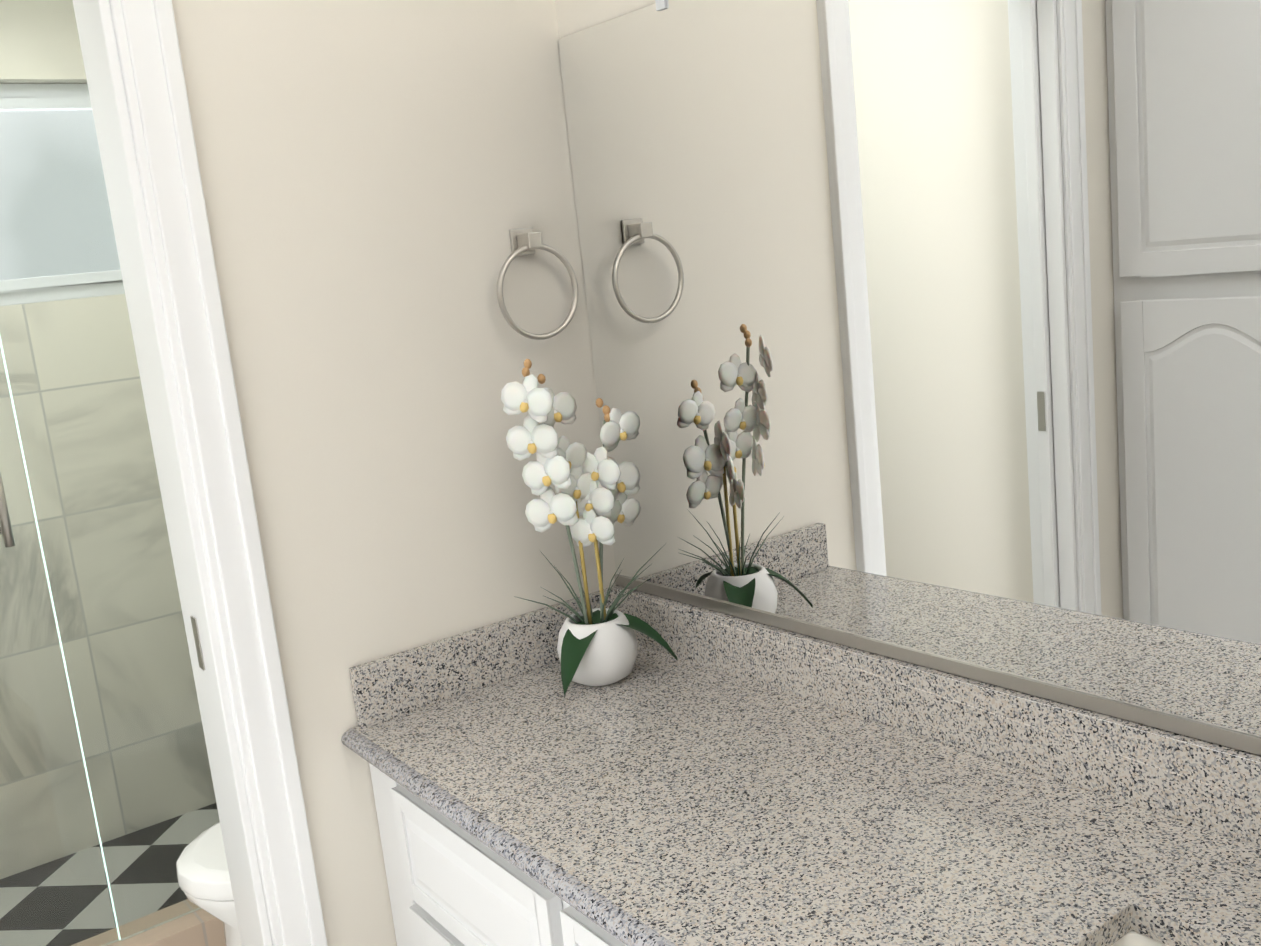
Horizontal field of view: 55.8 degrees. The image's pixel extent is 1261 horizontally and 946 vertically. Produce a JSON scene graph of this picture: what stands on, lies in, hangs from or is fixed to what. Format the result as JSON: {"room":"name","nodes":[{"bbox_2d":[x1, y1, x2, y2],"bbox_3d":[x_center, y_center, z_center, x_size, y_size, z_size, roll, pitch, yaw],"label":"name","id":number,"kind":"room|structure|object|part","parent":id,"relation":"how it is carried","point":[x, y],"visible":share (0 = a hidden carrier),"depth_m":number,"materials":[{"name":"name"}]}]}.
{"room":"bathroom","nodes":[
{"label":"bathroom","id":0,"kind":"room"},
{"bbox_2d":[0,0,215,878],"bbox_3d":[-1.679,-0.129,3.012,1.490,2.465,0.100,-14,13,-36],"label":"wall","id":1,"kind":"structure","parent":0,"point":[189,745],"depth_m":3.16,"materials":[{"name":"tile"}]},
{"bbox_2d":[0,84,124,305],"bbox_3d":[-1.778,-0.663,2.898,1.113,0.551,0.060,-14,13,-36],"label":"window","id":2,"kind":"structure","parent":1,"relation":"in","point":[40,100],"depth_m":3.09,"materials":[{"name":"white plastic"}]},
{"bbox_2d":[0,803,225,945],"bbox_3d":[-1.267,1.065,2.846,1.490,0.225,0.860,-14,13,-36],"label":"floor","id":3,"kind":"structure","parent":0,"point":[200,927],"depth_m":2.95,"materials":[{"name":"tile"}]},
{"bbox_2d":[0,0,217,945],"bbox_3d":[-1.149,0.019,2.343,1.484,1.977,0.074,-14,13,-36],"label":"glass","id":4,"kind":"object","parent":3,"relation":"on","point":[6,531],"visible":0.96,"depth_m":2.40,"materials":[{"name":"clear glass"}]},
{"bbox_2d":[172,0,615,945],"bbox_3d":[-0.803,0.038,1.615,1.800,2.465,0.120,-14,13,-36],"label":"wall","id":5,"kind":"structure","parent":0,"point":[380,178],"depth_m":1.84,"materials":[{"name":"white paint"}]},
{"bbox_2d":[72,0,327,945],"bbox_3d":[-0.925,0.244,1.544,0.888,2.114,0.162,-14,13,-36],"label":"door frame","id":6,"kind":"structure","parent":5,"relation":"attached to","point":[132,61],"depth_m":1.69,"materials":[{"name":"white wood"}]},
{"bbox_3d":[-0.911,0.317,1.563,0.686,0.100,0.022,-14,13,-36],"label":"door trim latch","id":7,"kind":"part","parent":6,"relation":"part of","materials":[{"name":"silver metal"}]},
{"bbox_2d":[497,228,578,339],"bbox_3d":[-0.160,-0.312,1.964,0.158,0.184,0.044,-14,13,-36],"label":"towel ring","id":8,"kind":"object","parent":5,"relation":"attached to","point":[525,241],"visible":0.96,"depth_m":1.95,"materials":[{"name":"silver metal"}]},
{"bbox_2d":[555,0,654,38],"bbox_3d":[0.513,-0.066,1.428,0.100,2.465,3.350,-14,13,-36],"label":"wall","id":9,"kind":"structure","parent":0,"point":[574,16],"depth_m":1.91,"materials":[{"name":"white paint"}]},
{"bbox_2d":[558,0,1260,754],"bbox_3d":[0.561,-0.178,1.230,0.009,0.953,2.096,-14,13,-36],"label":"mirror","id":10,"kind":"object","parent":9,"relation":"attached to","point":[926,332],"visible":0.97,"depth_m":1.46,"materials":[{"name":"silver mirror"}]},
{"bbox_3d":[-0.068,1.341,1.133,1.900,0.060,3.350,-14,13,-36],"label":"floor","id":11,"kind":"structure","parent":0,"visible":0},
{"bbox_2d":[176,821,241,945],"bbox_3d":[-0.538,0.704,2.386,0.721,0.827,0.470,-14,13,-36],"label":"toilet","id":12,"kind":"object","parent":11,"relation":"on","point":[203,876],"visible":0.19,"depth_m":2.17,"materials":[{"name":"white ceramic"}]},
{"bbox_2d":[341,585,1260,945],"bbox_3d":[0.512,0.763,1.073,0.631,0.972,2.449,-14,13,-36],"label":"bathroom vanity","id":13,"kind":"object","parent":11,"relation":"on","point":[721,779],"visible":0.9,"depth_m":1.47,"materials":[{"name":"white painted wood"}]},
{"bbox_2d":[501,359,677,697],"bbox_3d":[-0.085,0.075,1.911,0.265,0.536,0.244,-14,13,-36],"label":"orchid","id":14,"kind":"object","parent":13,"relation":"on","point":[596,646],"visible":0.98,"depth_m":1.88,"materials":[{"name":"white plant"}]},
{"label":"outside","id":15,"kind":"structure","parent":0,"visible":0},
{"bbox_2d":[0,110,120,279],"bbox_3d":[-2.282,-0.951,3.550,7.000,5.000,0.020,-14,13,-36],"label":"sky","id":16,"kind":"structure","parent":15,"point":[31,176],"depth_m":3.85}
]}

